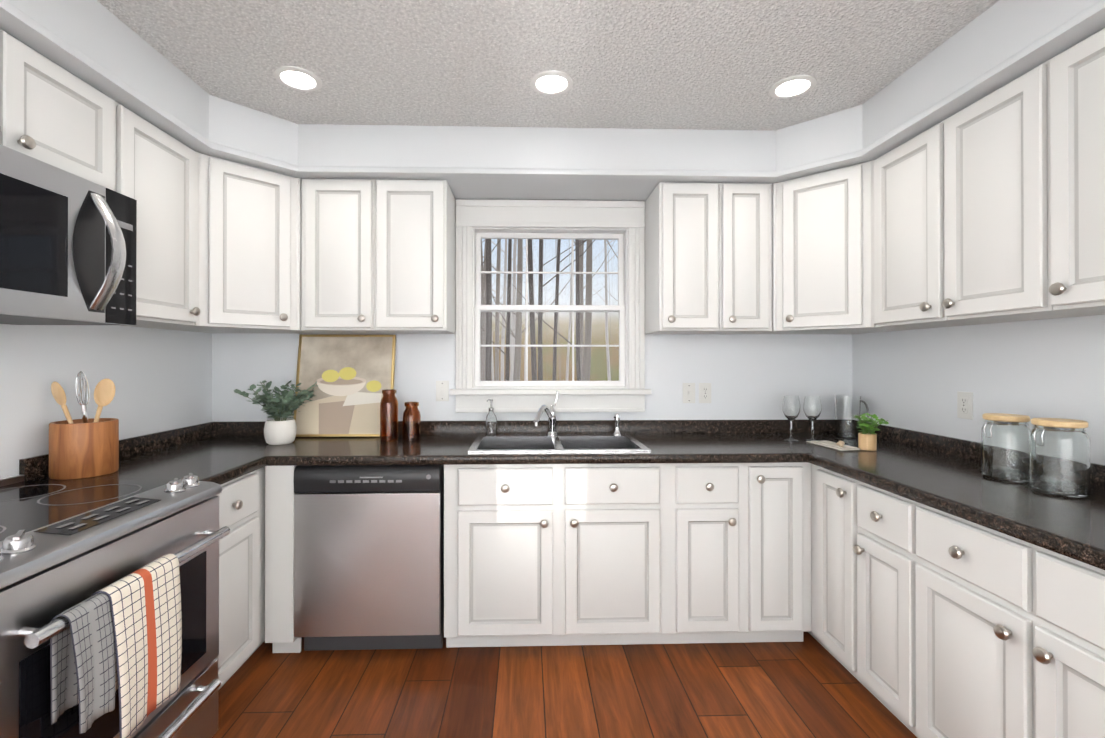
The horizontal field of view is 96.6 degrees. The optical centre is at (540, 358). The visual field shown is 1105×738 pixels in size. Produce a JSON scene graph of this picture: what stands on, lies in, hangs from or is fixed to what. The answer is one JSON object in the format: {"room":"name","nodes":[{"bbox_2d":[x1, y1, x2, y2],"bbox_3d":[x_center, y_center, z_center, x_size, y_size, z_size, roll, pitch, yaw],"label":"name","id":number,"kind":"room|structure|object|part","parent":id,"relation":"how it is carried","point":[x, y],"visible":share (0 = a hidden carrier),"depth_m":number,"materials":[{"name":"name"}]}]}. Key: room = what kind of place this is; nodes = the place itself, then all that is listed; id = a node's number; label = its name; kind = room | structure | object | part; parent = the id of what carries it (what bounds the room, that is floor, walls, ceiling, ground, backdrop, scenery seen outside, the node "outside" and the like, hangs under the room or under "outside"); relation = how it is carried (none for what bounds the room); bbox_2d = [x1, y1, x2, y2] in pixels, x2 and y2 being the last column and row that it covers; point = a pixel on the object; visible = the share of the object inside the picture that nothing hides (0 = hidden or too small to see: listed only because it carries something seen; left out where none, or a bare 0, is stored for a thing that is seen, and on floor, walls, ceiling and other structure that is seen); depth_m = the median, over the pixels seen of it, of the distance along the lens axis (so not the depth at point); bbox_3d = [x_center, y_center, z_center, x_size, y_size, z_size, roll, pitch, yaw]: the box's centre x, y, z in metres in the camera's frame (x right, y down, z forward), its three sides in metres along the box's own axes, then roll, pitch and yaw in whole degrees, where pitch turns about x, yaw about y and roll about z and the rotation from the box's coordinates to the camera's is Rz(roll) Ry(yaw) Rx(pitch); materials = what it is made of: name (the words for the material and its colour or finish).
{"room":"kitchen","nodes":[
{"label":"kitchen","id":0,"kind":"room"},
{"bbox_2d":[0,324,211,478],"bbox_3d":[-1.842,0.092,0.200,0.150,2.480,5.420,0,0,-2],"label":"wall","id":1,"kind":"structure","parent":0,"point":[166,380],"depth_m":2.03,"materials":[{"name":"white paint"}]},
{"bbox_2d":[0,29,127,194],"bbox_3d":[-1.627,-0.730,1.329,0.336,0.348,0.758,0,0,-2],"label":"upper cabinet","id":2,"kind":"object","parent":1,"relation":"attached to","point":[49,115],"depth_m":1.50,"materials":[{"name":"white wood"}]},
{"bbox_2d":[0,144,136,324],"bbox_3d":[-1.555,-0.334,1.330,0.484,0.436,0.756,0,0,-2],"label":"microwave","id":3,"kind":"object","parent":2,"relation":"attached to","point":[68,248],"visible":1,"depth_m":1.44,"materials":[{"name":"grey metal"}]},
{"bbox_3d":[-1.362,-0.333,1.551,0.086,0.365,0.048,0,0,-2],"label":"handle","id":4,"kind":"part","parent":3,"relation":"part of","materials":[{"name":"silver metal"}]},
{"bbox_2d":[119,110,199,327],"bbox_3d":[-1.644,-0.522,1.923,0.336,0.760,0.419,0,0,-2],"label":"upper cabinet","id":5,"kind":"object","parent":1,"relation":"attached to","point":[161,173],"depth_m":1.94,"materials":[{"name":"white wood"}]},
{"bbox_2d":[155,153,307,333],"bbox_3d":[-1.516,-0.520,2.456,0.628,0.760,0.628,0,0,-2],"label":"upper cabinet","id":6,"kind":"object","parent":1,"relation":"attached to","point":[250,216],"depth_m":2.29,"materials":[{"name":"white wood"}]},
{"bbox_2d":[24,456,263,483],"bbox_3d":[-1.508,0.449,1.935,0.613,0.042,0.439,0,0,-2],"label":"countertop","id":7,"kind":"structure","parent":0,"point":[216,469],"depth_m":1.93,"materials":[{"name":"black stone"}]},
{"bbox_2d":[49,371,118,479],"bbox_3d":[-1.673,0.237,1.820,0.224,0.380,0.190,0,0,-2],"label":"utensil holder","id":8,"kind":"object","parent":7,"relation":"on","point":[84,447],"visible":1,"depth_m":1.77,"materials":[{"name":"brown wood"}]},
{"bbox_2d":[212,302,851,421],"bbox_3d":[-0.014,0.102,2.889,3.660,2.480,0.150,0,0,-2],"label":"wall","id":9,"kind":"structure","parent":0,"point":[750,376],"depth_m":2.84,"materials":[{"name":"white paint"}]},
{"bbox_2d":[300,179,379,333],"bbox_3d":[-1.018,-0.519,2.614,0.364,0.760,0.336,0,0,-2],"label":"upper cabinet","id":10,"kind":"object","parent":9,"relation":"attached to","point":[338,216],"depth_m":2.45,"materials":[{"name":"white wood"}]},
{"bbox_2d":[376,179,455,333],"bbox_3d":[-0.657,-0.519,2.625,0.359,0.760,0.336,0,0,-2],"label":"upper cabinet","id":11,"kind":"object","parent":9,"relation":"attached to","point":[416,219],"depth_m":2.46,"materials":[{"name":"white wood"}]},
{"bbox_2d":[436,381,448,400],"bbox_3d":[-0.556,0.186,2.789,0.072,0.116,0.016,0,0,-2],"label":"switch plate","id":12,"kind":"object","parent":9,"relation":"attached to","point":[442,390],"visible":1,"depth_m":2.79,"materials":[{"name":"white plastic"}]},
{"bbox_2d":[449,199,650,412],"bbox_3d":[0.057,-0.295,2.855,1.136,1.203,0.185,0,0,-2],"label":"window","id":13,"kind":"structure","parent":9,"relation":"in","point":[549,312],"depth_m":2.80,"materials":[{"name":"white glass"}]},
{"bbox_3d":[0.057,-0.286,2.883,0.894,0.923,0.129,0,0,-2],"label":"window frame sash","id":14,"kind":"part","parent":13,"relation":"part of","materials":[{"name":"white wood"}]},
{"bbox_2d":[645,182,723,333],"bbox_3d":[0.759,-0.519,2.666,0.309,0.760,0.336,0,0,-2],"label":"upper cabinet","id":15,"kind":"object","parent":9,"relation":"attached to","point":[684,222],"depth_m":2.50,"materials":[{"name":"white wood"}]},
{"bbox_2d":[683,383,694,402],"bbox_3d":[0.856,0.202,2.830,0.072,0.116,0.016,0,0,-2],"label":"switch plate","id":16,"kind":"object","parent":9,"relation":"attached to","point":[688,392],"visible":1,"depth_m":2.83,"materials":[{"name":"white plastic"}]},
{"bbox_2d":[699,383,710,402],"bbox_3d":[0.950,0.202,2.836,0.072,0.116,0.009,0,0,-2],"label":"outlet","id":17,"kind":"object","parent":9,"relation":"attached to","point":[704,392],"visible":1,"depth_m":2.83,"materials":[{"name":"white plastic"}]},
{"bbox_2d":[720,183,775,333],"bbox_3d":[1.050,-0.519,2.674,0.274,0.760,0.336,0,0,-2],"label":"upper cabinet","id":18,"kind":"object","parent":9,"relation":"attached to","point":[747,206],"depth_m":2.51,"materials":[{"name":"white wood"}]},
{"bbox_2d":[128,432,935,467],"bbox_3d":[-0.003,0.451,2.504,3.656,0.042,0.612,0,0,-2],"label":"countertop","id":19,"kind":"structure","parent":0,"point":[433,447],"depth_m":2.29,"materials":[{"name":"black stone"}]},
{"bbox_2d":[234,380,318,444],"bbox_3d":[-1.326,0.272,2.499,0.382,0.316,0.359,0,0,-2],"label":"plant","id":20,"kind":"object","parent":19,"relation":"on","point":[283,429],"visible":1,"depth_m":2.44,"materials":[{"name":"green plant"}]},
{"bbox_3d":[-1.313,0.370,2.485,0.148,0.118,0.148,0,0,-2],"label":"pot","id":21,"kind":"part","parent":20,"relation":"part of","materials":[{"name":"white ceramic"}]},
{"bbox_2d":[293,334,395,436],"bbox_3d":[-1.079,0.148,2.722,0.530,0.562,0.108,0,0,-2],"label":"framed painting","id":22,"kind":"object","parent":19,"relation":"on","point":[352,376],"visible":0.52,"depth_m":2.72,"materials":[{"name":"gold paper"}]},
{"bbox_2d":[380,389,397,441],"bbox_3d":[-0.790,0.297,2.571,0.092,0.265,0.092,0,0,-2],"label":"bottle","id":23,"kind":"object","parent":19,"relation":"on","point":[389,417],"visible":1,"depth_m":2.53,"materials":[{"name":"brown glass"}]},
{"bbox_2d":[403,402,420,441],"bbox_3d":[-0.673,0.330,2.574,0.092,0.200,0.092,0,0,-2],"label":"bottle","id":24,"kind":"object","parent":19,"relation":"on","point":[411,423],"visible":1,"depth_m":2.54,"materials":[{"name":"brown glass"}]},
{"bbox_2d":[534,391,558,435],"bbox_3d":[0.034,0.301,2.631,0.143,0.244,0.244,0,0,-2],"label":"faucet","id":25,"kind":"object","parent":19,"relation":"on","point":[551,412],"depth_m":2.70,"materials":[{"name":"silver metal"}]},
{"bbox_2d":[468,391,650,451],"bbox_3d":[0.082,0.390,2.510,0.840,0.422,0.520,0,0,-2],"label":"sink","id":26,"kind":"object","parent":19,"relation":"in","point":[552,440],"visible":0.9,"depth_m":2.67,"materials":[{"name":"silver metal"}]},
{"bbox_2d":[486,399,496,435],"bbox_3d":[-0.271,0.324,2.708,0.062,0.200,0.073,0,0,-2],"label":"soap dispenser","id":27,"kind":"object","parent":26,"relation":"on","point":[491,424],"visible":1,"depth_m":2.69,"materials":[{"name":"clear glass"}]},
{"bbox_3d":[-0.271,0.358,2.713,0.062,0.132,0.062,0,0,-2],"label":"glass","id":28,"kind":"part","parent":27,"relation":"part of","materials":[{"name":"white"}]},
{"bbox_2d":[468,433,650,451],"bbox_3d":[0.082,0.512,2.510,0.840,0.177,0.520,0,0,-2],"label":"basin","id":29,"kind":"object","parent":26,"relation":"in","point":[549,442],"depth_m":2.66,"materials":[{"name":"silver metal"}]},
{"bbox_2d":[782,395,800,440],"bbox_3d":[1.314,0.314,2.576,0.086,0.232,0.086,0,0,-2],"label":"wine glass","id":30,"kind":"object","parent":19,"relation":"on","point":[791,406],"visible":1,"depth_m":2.55,"materials":[{"name":"clear glass"}]},
{"bbox_2d":[803,396,821,440],"bbox_3d":[1.421,0.314,2.569,0.086,0.232,0.086,0,0,-2],"label":"wine glass","id":31,"kind":"object","parent":19,"relation":"on","point":[812,407],"visible":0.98,"depth_m":2.54,"materials":[{"name":"clear glass"}]},
{"bbox_2d":[806,440,859,450],"bbox_3d":[1.423,0.415,2.397,0.104,0.029,0.245,0,0,-7],"label":"napkin","id":32,"kind":"object","parent":19,"relation":"on","point":[840,445],"visible":1,"depth_m":2.35,"materials":[{"name":"fabric"}]},
{"bbox_2d":[834,395,868,438],"bbox_3d":[1.690,0.318,2.672,0.168,0.225,0.126,0,0,-2],"label":"pitcher","id":33,"kind":"object","parent":19,"relation":"on","point":[847,408],"visible":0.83,"depth_m":2.63,"materials":[{"name":"clear glass"}]},
{"bbox_3d":[1.752,0.305,2.654,0.046,0.160,0.011,0,0,-2],"label":"handle","id":34,"kind":"part","parent":33,"relation":"part of","materials":[{"name":"clear glass"}]},
{"bbox_2d":[854,413,888,450],"bbox_3d":[1.542,0.341,2.303,0.147,0.176,0.156,0,0,-2],"label":"plant","id":35,"kind":"object","parent":19,"relation":"on","point":[867,440],"visible":1,"depth_m":2.28,"materials":[{"name":"green plant"}]},
{"bbox_3d":[1.534,0.391,2.307,0.072,0.075,0.072,0,0,-2],"label":"pot","id":36,"kind":"part","parent":35,"relation":"part of","materials":[{"name":"brown wood"}]},
{"bbox_2d":[97,0,998,130],"bbox_3d":[0.063,-1.178,0.259,3.960,0.060,5.420,0,0,-2],"label":"ceiling","id":37,"kind":"structure","parent":0,"point":[685,64],"depth_m":1.85,"materials":[{"name":"white paint"}]},
{"bbox_2d":[273,66,321,91],"bbox_3d":[-0.989,-1.137,2.010,0.180,0.008,0.180,0,0,-2],"label":"recessed light","id":38,"kind":"object","parent":37,"relation":"in","point":[297,78],"visible":1,"depth_m":2.00,"materials":[{"name":"white"}]},
{"bbox_2d":[530,70,572,94],"bbox_3d":[0.047,-1.137,2.040,0.180,0.008,0.180,0,0,-2],"label":"recessed light","id":39,"kind":"object","parent":37,"relation":"in","point":[552,82],"visible":1,"depth_m":2.03,"materials":[{"name":"white"}]},
{"bbox_2d":[0,0,1104,200],"bbox_3d":[0.039,-1.026,1.058,3.656,0.236,3.518,0,0,-2],"label":"soffit ceiling","id":40,"kind":"structure","parent":37,"relation":"attached to","point":[97,45],"depth_m":2.27,"materials":[{"name":"white paint"}]},
{"bbox_2d":[769,74,816,98],"bbox_3d":[1.061,-1.137,2.069,0.180,0.008,0.180,0,0,-2],"label":"recessed light","id":41,"kind":"object","parent":37,"relation":"in","point":[792,86],"visible":1,"depth_m":2.06,"materials":[{"name":"white"}]},
{"bbox_2d":[212,623,916,737],"bbox_3d":[0.063,1.362,0.250,3.960,0.060,5.420,0,0,-2],"label":"floor","id":42,"kind":"structure","parent":0,"point":[810,686],"depth_m":1.96,"materials":[{"name":"brown wood"}]},
{"bbox_2d":[0,473,229,737],"bbox_3d":[-1.419,0.852,1.330,0.754,0.928,0.756,0,0,-2],"label":"range","id":43,"kind":"object","parent":42,"relation":"on","point":[65,545],"visible":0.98,"depth_m":1.34,"materials":[{"name":"grey metal"}]},
{"bbox_2d":[294,465,443,650],"bbox_3d":[-0.772,0.907,2.464,0.636,0.862,0.610,0,0,-2],"label":"dishwasher","id":44,"kind":"object","parent":42,"relation":"on","point":[368,557],"visible":0.81,"depth_m":2.17,"materials":[{"name":"grey metal"}]},
{"bbox_2d":[808,452,1104,571],"bbox_3d":[1.555,0.447,1.265,0.613,0.042,1.956,0,0,-2],"label":"countertop","id":45,"kind":"structure","parent":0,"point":[1074,527],"depth_m":1.52,"materials":[{"name":"black stone"}]},
{"bbox_2d":[981,413,1030,481],"bbox_3d":[1.655,0.314,1.751,0.135,0.225,0.132,0,0,-2],"label":"jar","id":46,"kind":"object","parent":45,"relation":"on","point":[1004,447],"visible":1,"depth_m":1.71,"materials":[{"name":"clear glass"}]},
{"bbox_3d":[1.657,0.211,1.751,0.124,0.019,0.124,0,0,-2],"label":"lid","id":47,"kind":"part","parent":46,"relation":"part of","materials":[{"name":"brown wood"}]},
{"bbox_2d":[1029,418,1090,496],"bbox_3d":[1.649,0.311,1.566,0.137,0.230,0.134,0,0,-2],"label":"jar","id":48,"kind":"object","parent":45,"relation":"on","point":[1059,456],"visible":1,"depth_m":1.52,"materials":[{"name":"clear glass"}]},
{"bbox_3d":[1.650,0.206,1.566,0.126,0.019,0.126,0,0,-2],"label":"lid","id":49,"kind":"part","parent":48,"relation":"part of","materials":[{"name":"brown wood"}]},
{"bbox_2d":[852,315,1104,464],"bbox_3d":[1.967,0.092,0.310,0.150,2.480,5.420,0,0,-2],"label":"wall","id":50,"kind":"structure","parent":0,"point":[1044,368],"depth_m":2.04,"materials":[{"name":"white paint"}]},
{"bbox_2d":[772,162,875,333],"bbox_3d":[1.511,-0.520,2.544,0.628,0.760,0.628,0,0,-2],"label":"upper cabinet","id":51,"kind":"object","parent":50,"relation":"attached to","point":[820,220],"depth_m":2.37,"materials":[{"name":"white wood"}]},
{"bbox_2d":[957,391,972,419],"bbox_3d":[1.834,0.204,2.127,0.009,0.116,0.072,0,0,-2],"label":"electrical outlet plate","id":52,"kind":"object","parent":50,"relation":"attached to","point":[964,405],"visible":1,"depth_m":2.12,"materials":[{"name":"white plastic"}]},
{"bbox_2d":[868,68,1079,331],"bbox_3d":[1.675,-0.522,1.856,0.336,0.760,0.745,0,0,-2],"label":"upper cabinet","id":53,"kind":"object","parent":50,"relation":"attached to","point":[952,207],"depth_m":1.78,"materials":[{"name":"white wood"}]},
{"bbox_2d":[1036,28,1104,315],"bbox_3d":[1.691,-0.524,1.284,0.336,0.760,0.400,0,0,-2],"label":"upper cabinet","id":54,"kind":"object","parent":50,"relation":"attached to","point":[1070,86],"depth_m":1.41,"materials":[{"name":"white wood"}]},
{"label":"outside","id":55,"kind":"structure","parent":0,"visible":0},
{"bbox_2d":[481,239,618,380],"bbox_3d":[0.310,-5.575,14.578,9.206,15.928,16.461,0,0,-2],"label":"trunks","id":56,"kind":"object","parent":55,"point":[513,297],"depth_m":13.92,"materials":[{"name":"grey plant"}]},
{"bbox_2d":[482,239,618,380],"bbox_3d":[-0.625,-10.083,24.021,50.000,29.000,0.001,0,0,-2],"label":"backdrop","id":57,"kind":"structure","parent":55,"point":[598,353],"depth_m":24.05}
]}

